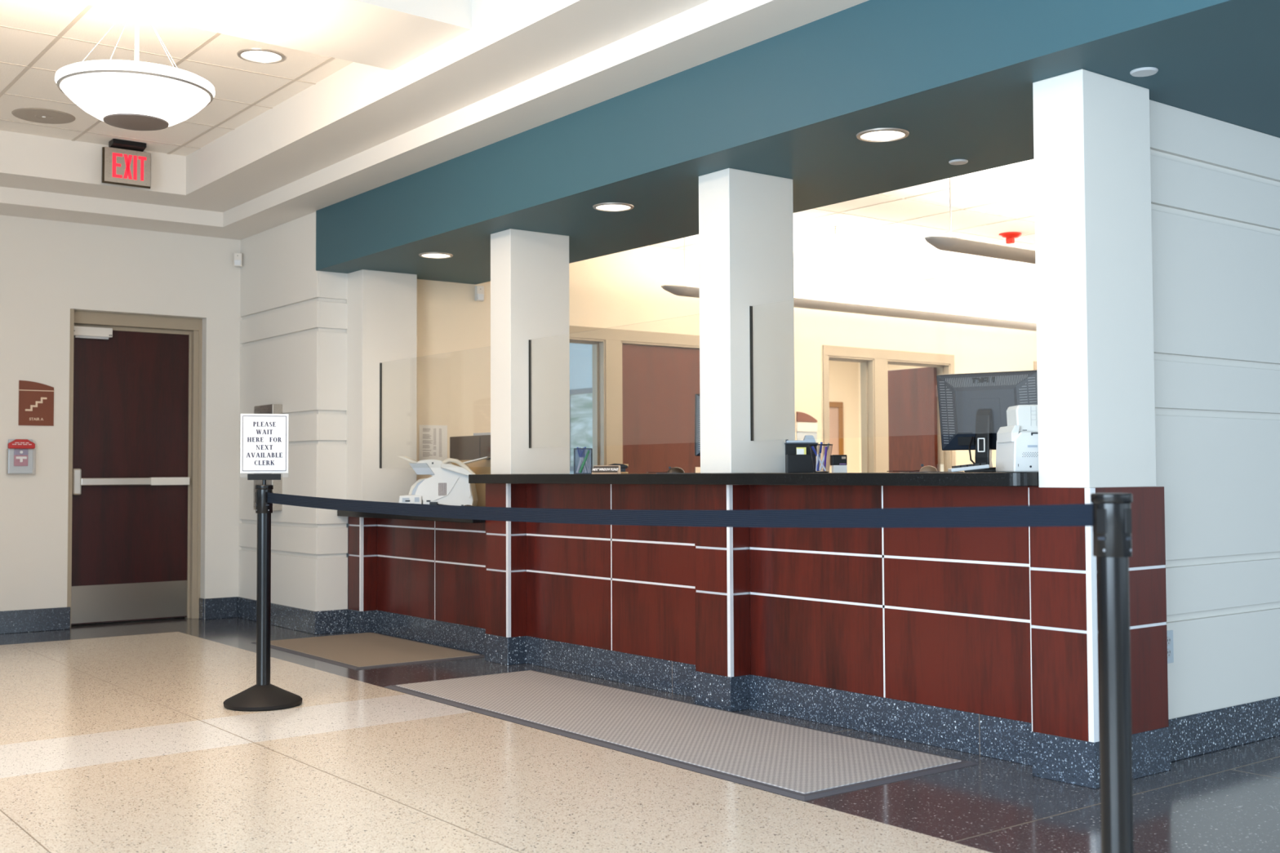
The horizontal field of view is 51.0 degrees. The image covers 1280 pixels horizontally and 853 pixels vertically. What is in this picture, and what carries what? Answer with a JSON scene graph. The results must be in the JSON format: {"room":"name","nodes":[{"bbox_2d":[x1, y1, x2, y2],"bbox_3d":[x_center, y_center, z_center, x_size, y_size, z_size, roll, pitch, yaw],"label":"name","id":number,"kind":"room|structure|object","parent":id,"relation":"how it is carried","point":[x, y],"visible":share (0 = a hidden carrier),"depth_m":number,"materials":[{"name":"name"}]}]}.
{"room":"public hall","nodes":[
{"label":"public hall","id":0,"kind":"room"},
{"bbox_2d":[0,214,242,619],"bbox_3d":[-6.121,-0.052,7.994,8.000,2.862,0.300,1,-3,-37],"label":"wall","id":1,"kind":"structure","parent":0,"point":[49,268],"depth_m":9.45,"materials":[{"name":"white paint"}]},
{"bbox_2d":[7,439,35,473],"bbox_3d":[-4.244,0.211,9.195,0.184,0.247,0.060,1,-3,-37],"label":"fire alarm pull station","id":2,"kind":"object","parent":1,"relation":"attached to","point":[20,451],"visible":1,"depth_m":9.19,"materials":[{"name":"grey"}]},
{"bbox_2d":[7,439,35,448],"bbox_3d":[-4.240,0.120,9.192,0.170,0.064,0.035,1,-3,-37],"label":"hood","id":3,"kind":"object","parent":2,"relation":"attached to","point":[12,443],"depth_m":9.18,"materials":[{"name":"red plastic"}]},
{"bbox_2d":[18,380,53,426],"bbox_3d":[-4.182,-0.161,9.289,0.226,0.310,0.010,1,-3,-37],"label":"sign","id":4,"kind":"object","parent":1,"relation":"attached to","point":[36,400],"visible":1,"depth_m":9.28,"materials":[{"name":"brown plastic"}]},
{"bbox_2d":[0,596,237,634],"bbox_3d":[-5.945,1.299,7.937,7.258,0.155,0.102,1,-3,-37],"label":"baseboard","id":5,"kind":"structure","parent":1,"relation":"attached to","point":[46,619],"depth_m":9.30,"materials":[{"name":"stone"}]},
{"bbox_2d":[71,325,189,625],"bbox_3d":[-3.731,0.354,9.810,0.877,2.130,0.120,1,-3,-37],"label":"door","id":6,"kind":"structure","parent":1,"relation":"in","point":[131,481],"depth_m":9.82,"materials":[{"name":"brown wood"}]},
{"bbox_2d":[66,308,202,629],"bbox_3d":[-3.695,0.305,9.794,0.970,2.251,0.212,1,-3,-37],"label":"trim","id":7,"kind":"structure","parent":1,"relation":"attached to","point":[193,327],"depth_m":10.03,"materials":[{"name":"beige paint"}]},
{"bbox_2d":[233,253,242,266],"bbox_3d":[-3.038,-1.262,10.138,0.060,0.100,0.037,0,-2,-2],"label":"detector","id":8,"kind":"object","parent":1,"relation":"attached to","point":[237,261],"visible":1,"depth_m":10.12,"materials":[{"name":"white plastic"}]},
{"bbox_2d":[0,0,352,155],"bbox_3d":[-1.778,-2.136,2.007,6.550,0.100,12.830,1,-3,-37],"label":"ceiling","id":9,"kind":"structure","parent":0,"point":[17,46],"depth_m":7.05,"materials":[{"name":"white tile"}]},
{"bbox_2d":[11,107,75,124],"bbox_3d":[-3.578,-1.861,8.046,0.352,0.009,0.352,1,-3,-37],"label":"ceiling speaker","id":10,"kind":"object","parent":9,"relation":"attached to","point":[40,115],"visible":1,"depth_m":8.02,"materials":[{"name":"beige"}]},
{"bbox_2d":[102,138,151,188],"bbox_3d":[-3.322,-1.704,8.691,0.304,0.280,0.102,1,-3,-37],"label":"exit sign","id":11,"kind":"object","parent":9,"relation":"hanging from","point":[124,162],"visible":1,"depth_m":8.68,"materials":[{"name":"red plastic"}]},
{"bbox_2d":[0,4,334,154],"bbox_3d":[-1.777,-2.089,2.005,6.550,0.013,12.830,1,-3,-37],"label":"grid","id":12,"kind":"object","parent":9,"relation":"attached to","point":[88,7],"visible":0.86,"depth_m":7.19,"materials":[{"name":"beige metal"}]},
{"bbox_2d":[236,48,284,63],"bbox_3d":[-1.952,-1.909,6.911,0.240,0.008,0.240,1,-3,-37],"label":"recessed light","id":13,"kind":"object","parent":9,"relation":"in","point":[262,55],"visible":1,"depth_m":6.91,"materials":[{"name":"beige"}]},
{"bbox_2d":[70,0,471,70],"bbox_3d":[-3.495,-1.948,4.246,6.598,0.203,0.769,1,-3,-40],"label":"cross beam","id":14,"kind":"structure","parent":9,"relation":"attached to","point":[388,34],"depth_m":5.97,"materials":[{"name":"white paint"}]},
{"bbox_2d":[54,0,215,130],"bbox_3d":[-2.045,-1.514,5.449,0.609,0.593,0.609,1,-3,-37],"label":"pendant lamp","id":15,"kind":"object","parent":14,"relation":"hanging from","point":[135,95],"visible":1,"depth_m":5.28,"materials":[{"name":"white glass"}]},
{"bbox_2d":[238,211,347,611],"bbox_3d":[-2.518,-0.010,9.678,0.230,2.862,1.405,1,-3,-37],"label":"wall","id":16,"kind":"structure","parent":0,"point":[293,325],"depth_m":9.28,"materials":[{"name":"white paint"}]},
{"bbox_2d":[253,404,282,511],"bbox_3d":[-2.677,0.223,9.611,0.095,0.752,0.344,1,-3,-37],"label":"wall box","id":17,"kind":"object","parent":16,"relation":"attached to","point":[271,408],"visible":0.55,"depth_m":9.50,"materials":[{"name":"silver metal"}]},
{"bbox_2d":[237,596,347,635],"bbox_3d":[-2.515,1.342,9.621,0.238,0.155,1.417,1,-3,-37],"label":"baseboard","id":18,"kind":"structure","parent":16,"relation":"attached to","point":[322,622],"depth_m":9.17,"materials":[{"name":"stone"}]},
{"bbox_2d":[0,0,709,212],"bbox_3d":[-1.745,-1.993,2.304,6.968,0.365,13.270,1,-3,-37],"label":"ceiling","id":19,"kind":"structure","parent":0,"point":[358,108],"depth_m":7.24,"materials":[{"name":"white paint"}]},
{"bbox_2d":[346,269,417,502],"bbox_3d":[-1.777,-0.249,9.226,0.410,1.608,0.253,1,-3,-37],"label":"column","id":20,"kind":"structure","parent":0,"point":[381,331],"depth_m":9.12,"materials":[{"name":"white paint"}]},
{"bbox_2d":[0,0,868,239],"bbox_3d":[-1.753,-1.898,2.577,7.290,0.406,13.720,1,-3,-37],"label":"ceiling soffit","id":21,"kind":"structure","parent":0,"point":[711,29],"depth_m":6.88,"materials":[{"name":"white paint"}]},
{"bbox_2d":[346,342,926,602],"bbox_3d":[0.684,0.089,13.496,8.700,2.900,3.393,1,-3,-37],"label":"wall","id":22,"kind":"structure","parent":0,"point":[844,376],"depth_m":16.93,"materials":[{"name":"beige paint"}]},
{"bbox_2d":[569,387,592,471],"bbox_3d":[-0.458,0.028,13.880,0.050,0.860,1.040,1,-3,-37],"label":"window","id":23,"kind":"structure","parent":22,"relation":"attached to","point":[580,400],"depth_m":14.10,"materials":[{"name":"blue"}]},
{"bbox_2d":[829,401,843,455],"bbox_3d":[2.207,0.079,16.618,0.870,0.785,0.030,1,-3,-37],"label":"framed picture","id":24,"kind":"object","parent":22,"relation":"attached to","point":[836,410],"visible":0.26,"depth_m":16.82,"materials":[{"name":"brown"}]},
{"bbox_2d":[829,407,839,455],"bbox_3d":[2.201,0.079,16.625,0.730,0.645,0.012,1,-3,-37],"label":"print","id":25,"kind":"object","parent":24,"relation":"attached to","point":[833,411],"depth_m":16.80,"materials":[{"name":"beige"}]},
{"bbox_2d":[0,617,1279,852],"bbox_3d":[1.177,1.318,5.518,17.603,0.121,21.856,1,-3,-37],"label":"floor","id":26,"kind":"structure","parent":0,"point":[522,788],"depth_m":4.62,"materials":[{"name":"tile"}]},
{"bbox_2d":[222,484,302,711],"bbox_3d":[-1.758,0.786,6.263,0.356,1.024,0.356,1,-3,-38],"label":"stanchion","id":27,"kind":"object","parent":26,"relation":"on","point":[264,695],"visible":0.98,"depth_m":6.23,"materials":[{"name":"black metal"}]},
{"bbox_2d":[240,413,288,484],"bbox_3d":[-1.761,0.107,6.287,0.218,0.335,0.030,0,-2,-16],"label":"sign","id":28,"kind":"object","parent":27,"relation":"on","point":[264,437],"visible":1,"depth_m":6.29,"materials":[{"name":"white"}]},
{"bbox_2d":[267,492,1093,528],"bbox_3d":[-0.388,0.276,4.537,0.002,0.094,4.356,1,-3,-38],"label":"belt","id":29,"kind":"object","parent":27,"relation":"attached to","point":[1078,514],"visible":0.98,"depth_m":3.63,"materials":[{"name":"black"}]},
{"bbox_2d":[250,632,484,670],"bbox_3d":[-1.683,1.361,8.217,0.858,0.010,1.525,1,-3,-37],"label":"floor mat","id":30,"kind":"object","parent":26,"relation":"on","point":[364,651],"visible":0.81,"depth_m":8.07,"materials":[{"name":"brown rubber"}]},
{"bbox_2d":[347,516,486,654],"bbox_3d":[-1.287,0.981,8.555,0.404,0.790,1.817,1,-3,-37],"label":"counter","id":31,"kind":"object","parent":26,"relation":"on","point":[422,581],"depth_m":8.59,"materials":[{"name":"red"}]},
{"bbox_2d":[337,510,485,523],"bbox_3d":[-1.140,0.562,8.683,0.931,0.056,1.813,1,-3,-37],"label":"countertop","id":32,"kind":"structure","parent":31,"relation":"on","point":[340,513],"depth_m":8.38,"materials":[{"name":"stone"}]},
{"bbox_2d":[398,456,490,506],"bbox_3d":[-1.260,0.368,8.879,0.684,0.345,0.356,0,-2,0],"label":"machine","id":33,"kind":"object","parent":32,"relation":"on","point":[448,484],"visible":0.82,"depth_m":8.79,"materials":[{"name":"white plastic"}]},
{"bbox_2d":[398,456,417,462],"bbox_3d":[-1.532,0.221,8.922,0.143,0.045,0.140,0,-2,0],"label":"document tray","id":34,"kind":"object","parent":33,"relation":"on","point":[406,458],"depth_m":8.85,"materials":[{"name":"white plastic"}]},
{"bbox_2d":[398,494,422,504],"bbox_3d":[-1.505,0.498,8.898,0.154,0.090,0.270,0,-2,0],"label":"tray","id":35,"kind":"object","parent":33,"relation":"on","point":[410,499],"depth_m":8.76,"materials":[{"name":"white plastic"}]},
{"bbox_2d":[438,483,446,495],"bbox_3d":[-1.294,0.411,8.785,0.052,0.083,0.003,0,-2,0],"label":"vent","id":36,"kind":"object","parent":33,"relation":"attached to","point":[442,486],"depth_m":8.78,"materials":[{"name":"white plastic"}]},
{"bbox_2d":[462,456,490,464],"bbox_3d":[-1.089,0.226,8.922,0.170,0.048,0.220,0,-2,0],"label":"paper tray","id":37,"kind":"object","parent":33,"relation":"on","point":[487,457],"depth_m":8.84,"materials":[{"name":"white plastic"}]},
{"bbox_2d":[450,459,490,506],"bbox_3d":[-1.005,0.388,9.137,0.170,0.322,0.860,1,-3,-37],"label":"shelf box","id":38,"kind":"object","parent":32,"relation":"on","point":[481,467],"visible":0.04,"depth_m":9.10,"materials":[{"name":"brown"}]},
{"bbox_2d":[449,435,490,460],"bbox_3d":[-1.010,0.144,9.148,0.173,0.166,0.870,1,-3,-37],"label":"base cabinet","id":39,"kind":"object","parent":38,"relation":"on","point":[464,447],"visible":0.42,"depth_m":9.22,"materials":[{"name":"brown"}]},
{"bbox_2d":[473,432,490,435],"bbox_3d":[-0.921,0.048,9.037,0.140,0.018,0.560,1,-3,-37],"label":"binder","id":40,"kind":"object","parent":39,"relation":"on","point":[477,433],"visible":0.27,"depth_m":9.12,"materials":[{"name":"grey"}]},
{"bbox_2d":[484,483,696,697],"bbox_3d":[-0.163,0.810,7.092,0.404,1.018,1.886,1,-3,-37],"label":"counter","id":41,"kind":"object","parent":26,"relation":"on","point":[611,602],"depth_m":7.06,"materials":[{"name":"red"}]},
{"bbox_2d":[384,670,977,801],"bbox_3d":[-0.025,1.269,5.830,0.889,0.012,3.005,1,-3,-37],"label":"floor mat","id":42,"kind":"object","parent":26,"relation":"on","point":[802,763],"visible":1,"depth_m":5.41,"materials":[{"name":"grey rubber"}]},
{"bbox_2d":[693,484,1039,765],"bbox_3d":[0.976,0.753,5.604,0.404,1.018,1.868,1,-3,-37],"label":"counter","id":43,"kind":"object","parent":26,"relation":"on","point":[917,635],"depth_m":5.50,"materials":[{"name":"red wood"}]},
{"bbox_2d":[468,471,1039,486],"bbox_3d":[0.498,0.249,6.424,0.825,0.050,3.803,1,-3,-37],"label":"countertop","id":44,"kind":"structure","parent":43,"relation":"on","point":[982,478],"depth_m":5.59,"materials":[{"name":"stone"}]},
{"bbox_2d":[490,228,569,474],"bbox_3d":[-0.633,-0.418,7.742,0.402,1.385,0.222,1,-3,-37],"label":"column","id":45,"kind":"structure","parent":44,"relation":"on","point":[530,331],"depth_m":7.64,"materials":[{"name":"white paint"}]},
{"bbox_2d":[573,448,592,474],"bbox_3d":[-0.305,0.186,7.191,0.096,0.137,0.096,0,-2,0],"label":"pen cup","id":46,"kind":"object","parent":44,"relation":"on","point":[575,449],"visible":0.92,"depth_m":7.15,"materials":[{"name":"metal"}]},
{"bbox_2d":[576,447,584,472],"bbox_3d":[-0.320,0.181,7.191,0.051,0.136,0.010,-1,-2,28],"label":"pen","id":47,"kind":"object","parent":46,"relation":"in","point":[582,452],"visible":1,"depth_m":7.19,"materials":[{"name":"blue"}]},
{"bbox_2d":[576,447,584,472],"bbox_3d":[-0.318,0.180,7.201,0.048,0.139,0.010,1,-2,-30],"label":"pen","id":48,"kind":"object","parent":46,"relation":"in","point":[578,450],"visible":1,"depth_m":7.20,"materials":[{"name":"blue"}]},
{"bbox_2d":[577,446,586,472],"bbox_3d":[-0.314,0.179,7.192,0.055,0.140,0.010,1,-2,-25],"label":"pen","id":49,"kind":"object","parent":46,"relation":"in","point":[584,446],"visible":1,"depth_m":7.19,"materials":[{"name":"white plastic"}]},
{"bbox_2d":[578,449,590,473],"bbox_3d":[-0.297,0.187,7.155,0.063,0.126,0.018,0,-2,0],"label":"marker","id":50,"kind":"object","parent":46,"relation":"in","point":[582,466],"visible":1,"depth_m":7.15,"materials":[{"name":"green plastic"}]},
{"bbox_2d":[587,453,591,472],"bbox_3d":[-0.272,0.197,7.196,0.010,0.103,0.039,-1,-2,11],"label":"pen","id":51,"kind":"object","parent":46,"relation":"in","point":[588,457],"visible":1,"depth_m":7.19,"materials":[{"name":"white plastic"}]},
{"bbox_2d":[591,465,621,474],"bbox_3d":[-0.174,0.223,6.937,0.153,0.044,0.043,-1,-2,26],"label":"plaque","id":52,"kind":"object","parent":44,"relation":"on","point":[597,469],"visible":1,"depth_m":6.92,"materials":[{"name":"beige"}]},
{"bbox_2d":[608,463,628,473],"bbox_3d":[-0.123,0.229,7.281,0.121,0.056,0.032,0,-2,0],"label":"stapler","id":53,"kind":"object","parent":44,"relation":"on","point":[624,466],"visible":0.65,"depth_m":7.27,"materials":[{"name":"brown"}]},
{"bbox_2d":[668,472,700,473],"bbox_3d":[0.200,0.240,6.893,0.230,0.003,0.200,0,-2,0],"label":"mouse pad","id":54,"kind":"object","parent":44,"relation":"on","point":[668,473],"visible":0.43,"depth_m":6.79,"materials":[{"name":"grey"}]},
{"bbox_2d":[655,466,684,473],"bbox_3d":[0.117,0.225,6.949,0.244,0.033,0.068,-2,-2,34],"label":"computer mouse","id":55,"kind":"object","parent":54,"relation":"on","point":[675,469],"visible":0.91,"depth_m":6.89,"materials":[{"name":"brown plastic"}]},
{"bbox_2d":[694,394,700,456],"bbox_3d":[0.501,0.037,6.946,0.434,0.411,0.234,0,-2,-9],"label":"monitor","id":56,"kind":"object","parent":44,"relation":"on","point":[697,408],"visible":0.05,"depth_m":6.91,"materials":[{"name":"black plastic"}]},
{"bbox_2d":[698,399,700,448],"bbox_3d":[0.504,-0.016,6.929,0.406,0.275,0.036,0,-2,-9],"label":"vent","id":57,"kind":"object","parent":56,"relation":"attached to","point":[699,399],"depth_m":6.91,"materials":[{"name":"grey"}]},
{"bbox_2d":[698,168,795,473],"bbox_3d":[0.501,-0.475,6.262,0.402,1.385,0.220,1,-3,-37],"label":"column","id":58,"kind":"structure","parent":44,"relation":"on","point":[747,395],"depth_m":6.16,"materials":[{"name":"white paint"}]},
{"bbox_2d":[784,442,818,473],"bbox_3d":[0.751,0.143,6.225,0.156,0.146,0.150,0,-2,0],"label":"desk organizer","id":59,"kind":"object","parent":44,"relation":"on","point":[799,457],"visible":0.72,"depth_m":6.15,"materials":[{"name":"black plastic"}]},
{"bbox_2d":[785,435,816,443],"bbox_3d":[0.749,0.059,6.260,0.141,0.036,0.045,0,-2,0],"label":"tape dispenser","id":60,"kind":"object","parent":59,"relation":"on","point":[807,438],"visible":1,"depth_m":6.24,"materials":[{"name":"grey plastic"}]},
{"bbox_2d":[785,444,817,454],"bbox_3d":[0.749,0.110,6.261,0.147,0.055,0.060,0,-2,0],"label":"tray","id":61,"kind":"object","parent":59,"relation":"on","point":[790,449],"depth_m":6.23,"materials":[{"name":"black plastic"}]},
{"bbox_2d":[808,444,833,472],"bbox_3d":[0.781,0.139,5.782,0.104,0.123,0.104,0,-2,0],"label":"pen cup","id":62,"kind":"object","parent":44,"relation":"on","point":[809,444],"visible":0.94,"depth_m":5.76,"materials":[{"name":"metal"}]},
{"bbox_2d":[815,444,819,471],"bbox_3d":[0.765,0.133,5.772,0.009,0.118,0.030,1,-2,-22],"label":"pen","id":63,"kind":"object","parent":62,"relation":"in","point":[818,446],"visible":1,"depth_m":5.77,"materials":[{"name":"white"}]},
{"bbox_2d":[811,445,826,471],"bbox_3d":[0.771,0.138,5.777,0.065,0.110,0.010,-1,-2,10],"label":"pen","id":64,"kind":"object","parent":62,"relation":"in","point":[812,446],"visible":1,"depth_m":5.77,"materials":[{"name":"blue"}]},
{"bbox_2d":[818,442,822,469],"bbox_3d":[0.777,0.130,5.795,0.026,0.125,0.010,-1,-2,17],"label":"pen","id":65,"kind":"object","parent":62,"relation":"in","point":[820,446],"visible":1,"depth_m":5.79,"materials":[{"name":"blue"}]},
{"bbox_2d":[818,443,830,471],"bbox_3d":[0.795,0.132,5.781,0.058,0.122,0.010,1,-2,-27],"label":"pen","id":66,"kind":"object","parent":62,"relation":"in","point":[828,446],"visible":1,"depth_m":5.78,"materials":[{"name":"white"}]},
{"bbox_2d":[823,446,827,471],"bbox_3d":[0.799,0.139,5.776,0.010,0.106,0.039,0,-2,-8],"label":"pen","id":67,"kind":"object","parent":62,"relation":"in","point":[826,447],"visible":1,"depth_m":5.77,"materials":[{"name":"purple"}]},
{"bbox_2d":[830,454,847,472],"bbox_3d":[0.889,0.168,6.005,0.065,0.080,0.076,0,-2,0],"label":"box","id":68,"kind":"object","parent":44,"relation":"on","point":[838,463],"visible":0.91,"depth_m":5.97,"materials":[{"name":"white plastic"}]},
{"bbox_2d":[899,471,964,472],"bbox_3d":[1.242,0.194,5.714,0.230,0.003,0.200,0,-2,0],"label":"mouse pad","id":69,"kind":"object","parent":44,"relation":"on","point":[900,472],"visible":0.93,"depth_m":5.61,"materials":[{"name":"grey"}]},
{"bbox_2d":[886,463,937,471],"bbox_3d":[1.157,0.178,5.754,0.239,0.033,0.062,-2,-2,35],"label":"computer mouse","id":70,"kind":"object","parent":69,"relation":"on","point":[926,468],"visible":1,"depth_m":5.69,"materials":[{"name":"brown plastic"}]},
{"bbox_2d":[947,462,989,471],"bbox_3d":[1.258,0.157,5.140,0.140,0.035,0.240,-1,-2,10],"label":"keyboard","id":71,"kind":"object","parent":44,"relation":"on","point":[980,465],"visible":1,"depth_m":5.03,"materials":[{"name":"grey plastic"}]},
{"bbox_2d":[936,369,1037,472],"bbox_3d":[1.439,-0.018,5.524,0.434,0.412,0.234,-2,-2,35],"label":"monitor","id":72,"kind":"object","parent":44,"relation":"on","point":[975,405],"visible":0.77,"depth_m":5.49,"materials":[{"name":"black plastic"}]},
{"bbox_2d":[939,374,1036,444],"bbox_3d":[1.428,-0.069,5.511,0.406,0.273,0.061,-2,-2,35],"label":"vent","id":73,"kind":"object","parent":72,"relation":"attached to","point":[962,397],"depth_m":5.51,"materials":[{"name":"grey plastic"}]},
{"bbox_2d":[995,404,1038,471],"bbox_3d":[1.555,0.047,5.120,0.338,0.252,0.262,0,-2,0],"label":"printer","id":74,"kind":"object","parent":44,"relation":"on","point":[1018,451],"visible":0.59,"depth_m":5.02,"materials":[{"name":"white plastic"}]},
{"bbox_2d":[1028,486,1171,789],"bbox_3d":[1.637,0.723,4.774,0.464,1.014,0.254,1,-3,-37],"label":"cladding","id":75,"kind":"object","parent":26,"relation":"on","point":[1063,577],"visible":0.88,"depth_m":4.68,"materials":[{"name":"red wood"}]},
{"bbox_2d":[1032,68,1155,488],"bbox_3d":[1.624,-0.504,4.789,0.409,1.440,0.204,1,-3,-37],"label":"column","id":76,"kind":"structure","parent":75,"relation":"on","point":[1094,266],"depth_m":4.68,"materials":[{"name":"white paint"}]},
{"bbox_2d":[1090,493,1133,852],"bbox_3d":[0.986,0.651,2.780,0.356,1.024,0.356,1,-3,-38],"label":"stanchion","id":77,"kind":"object","parent":26,"relation":"on","point":[1112,530],"visible":1,"depth_m":2.76,"materials":[{"name":"black metal"}]},
{"bbox_2d":[416,245,1036,481],"bbox_3d":[1.758,0.035,12.095,8.700,2.900,0.140,1,-3,-37],"label":"wall","id":78,"kind":"structure","parent":0,"point":[622,290],"depth_m":11.02,"materials":[{"name":"beige paint"}]},
{"bbox_2d":[418,425,447,460],"bbox_3d":[-1.469,0.116,9.529,0.224,0.250,0.003,1,-3,-37],"label":"posted notice","id":79,"kind":"object","parent":78,"relation":"attached to","point":[433,439],"visible":1,"depth_m":9.53,"materials":[{"name":"white paper"}]},
{"bbox_2d":[475,285,484,301],"bbox_3d":[-1.169,-0.971,9.778,0.066,0.110,0.037,1,-3,-37],"label":"detector","id":80,"kind":"object","parent":78,"relation":"attached to","point":[479,290],"visible":1,"depth_m":9.76,"materials":[{"name":"white plastic"}]},
{"bbox_2d":[568,325,699,468],"bbox_3d":[-0.264,0.338,10.533,2.120,2.205,0.162,1,-3,-37],"label":"trim","id":81,"kind":"structure","parent":78,"relation":"attached to","point":[606,343],"depth_m":10.50,"materials":[{"name":"beige paint"}]},
{"bbox_2d":[622,343,700,473],"bbox_3d":[0.189,0.396,10.835,0.870,2.085,0.050,1,-3,-37],"label":"door","id":82,"kind":"structure","parent":78,"relation":"in","point":[660,384],"depth_m":10.81,"materials":[{"name":"brown wood"}]},
{"bbox_2d":[796,411,817,442],"bbox_3d":[1.467,0.009,11.777,0.244,0.272,0.012,1,-3,-37],"label":"room sign","id":83,"kind":"object","parent":78,"relation":"attached to","point":[802,428],"visible":0.91,"depth_m":11.76,"materials":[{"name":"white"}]},
{"bbox_2d":[822,345,955,472],"bbox_3d":[2.296,0.394,12.492,1.790,2.205,0.162,1,-3,-37],"label":"trim","id":84,"kind":"structure","parent":78,"relation":"attached to","point":[873,362],"depth_m":12.35,"materials":[{"name":"beige paint"}]},
{"bbox_2d":[888,367,944,472],"bbox_3d":[2.646,0.471,13.316,0.048,2.085,0.920,1,-3,-37],"label":"door","id":85,"kind":"structure","parent":78,"relation":"in","point":[913,393],"depth_m":13.24,"materials":[{"name":"brown wood"}]},
{"bbox_2d":[1033,360,1036,369],"bbox_3d":[4.413,0.441,14.111,1.020,2.205,0.162,1,-3,-37],"label":"trim","id":86,"kind":"structure","parent":78,"relation":"attached to","point":[1034,362],"depth_m":13.78,"materials":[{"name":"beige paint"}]},
{"bbox_2d":[315,0,1279,284],"bbox_3d":[4.063,-1.463,6.130,6.340,0.546,12.315,1,-3,-37],"label":"ceiling","id":87,"kind":"structure","parent":0,"point":[958,76],"depth_m":5.64,"materials":[{"name":"teal paint"}]},
{"bbox_2d":[418,252,453,258],"bbox_3d":[-1.287,-1.079,8.457,0.214,0.008,0.214,1,-3,-37],"label":"recessed light","id":88,"kind":"object","parent":87,"relation":"in","point":[426,255],"visible":1,"depth_m":8.44,"materials":[{"name":"beige"}]},
{"bbox_2d":[592,202,633,211],"bbox_3d":[-0.138,-1.137,6.951,0.214,0.008,0.214,1,-3,-37],"label":"recessed light","id":89,"kind":"object","parent":87,"relation":"in","point":[605,206],"visible":1,"depth_m":6.94,"materials":[{"name":"beige"}]},
{"bbox_2d":[856,127,909,142],"bbox_3d":[0.994,-1.193,5.494,0.214,0.008,0.214,1,-3,-37],"label":"recessed light","id":90,"kind":"object","parent":87,"relation":"in","point":[885,134],"visible":1,"depth_m":5.49,"materials":[{"name":"beige"}]},
{"bbox_2d":[948,159,968,164],"bbox_3d":[1.419,-1.178,5.976,0.084,0.008,0.084,1,-3,-37],"label":"sprinkler cover","id":91,"kind":"object","parent":87,"relation":"attached to","point":[956,162],"visible":1,"depth_m":5.96,"materials":[{"name":"grey"}]},
{"bbox_2d":[1129,66,1158,76],"bbox_3d":[1.745,-1.227,4.641,0.092,0.008,0.092,1,-3,-37],"label":"sprinkler cover","id":92,"kind":"object","parent":87,"relation":"attached to","point":[1145,71],"visible":1,"depth_m":4.63,"materials":[{"name":"grey"}]},
{"bbox_2d":[653,159,1035,293],"bbox_3d":[2.689,-1.490,11.522,8.272,0.100,9.060,1,-3,-37],"label":"ceiling","id":93,"kind":"structure","parent":0,"point":[976,194],"depth_m":10.14,"materials":[{"name":"white paint"}]},
{"bbox_2d":[831,226,839,234],"bbox_3d":[1.456,-1.460,9.989,0.070,0.056,0.070,1,-3,-37],"label":"sprinkler","id":94,"kind":"object","parent":93,"relation":"attached to","point":[835,228],"visible":1,"depth_m":9.98,"materials":[{"name":"grey metal"}]},
{"bbox_2d":[649,169,1035,293],"bbox_3d":[3.078,-1.437,11.761,9.178,0.013,8.950,1,-3,-37],"label":"grid","id":95,"kind":"object","parent":93,"relation":"attached to","point":[975,182],"visible":0.12,"depth_m":10.33,"materials":[{"name":"beige metal"}]},
{"bbox_2d":[661,237,1036,331],"bbox_3d":[2.635,-1.169,11.544,6.220,0.541,0.170,1,-3,-37],"label":"linear pendant light","id":96,"kind":"object","parent":93,"relation":"hanging from","point":[681,291],"visible":0.46,"depth_m":11.02,"materials":[{"name":"silver metal"}]},
{"bbox_2d":[924,177,1035,263],"bbox_3d":[4.124,-1.244,9.600,6.220,0.541,0.170,1,-3,-37],"label":"linear pendant light","id":97,"kind":"object","parent":93,"relation":"hanging from","point":[958,245],"visible":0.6,"depth_m":7.89,"materials":[{"name":"silver metal"}]},
{"bbox_2d":[999,231,1021,244],"bbox_3d":[2.849,-1.446,10.320,0.170,0.075,0.170,1,-3,-37],"label":"fire alarm","id":98,"kind":"object","parent":93,"relation":"attached to","point":[1010,237],"visible":1,"depth_m":10.28,"materials":[{"name":"red plastic"}]},
{"bbox_2d":[1149,99,1279,719],"bbox_3d":[4.019,0.058,6.671,5.700,2.454,0.160,1,-3,-37],"label":"wall","id":99,"kind":"structure","parent":0,"point":[1215,183],"depth_m":5.22,"materials":[{"name":"white paint"}]},
{"bbox_2d":[1166,630,1173,663],"bbox_3d":[1.948,0.815,4.948,0.074,0.120,0.010,1,-3,-37],"label":"wall outlet","id":100,"kind":"object","parent":99,"relation":"attached to","point":[1170,633],"visible":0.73,"depth_m":4.96,"materials":[{"name":"grey"}]},
{"bbox_2d":[1167,636,1171,645],"bbox_3d":[1.949,0.792,4.947,0.032,0.032,0.003,1,-3,-37],"label":"socket","id":101,"kind":"object","parent":100,"relation":"attached to","point":[1169,638],"depth_m":4.95,"materials":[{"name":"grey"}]},
{"bbox_2d":[1167,648,1171,657],"bbox_3d":[1.950,0.836,4.946,0.032,0.032,0.003,1,-3,-37],"label":"socket","id":102,"kind":"object","parent":100,"relation":"attached to","point":[1169,651],"depth_m":4.95,"materials":[{"name":"grey"}]},
{"bbox_2d":[1168,696,1279,762],"bbox_3d":[4.095,1.204,6.577,5.653,0.155,0.012,1,-3,-37],"label":"baseboard","id":103,"kind":"structure","parent":99,"relation":"attached to","point":[1209,731],"depth_m":5.15,"materials":[{"name":"stone"}]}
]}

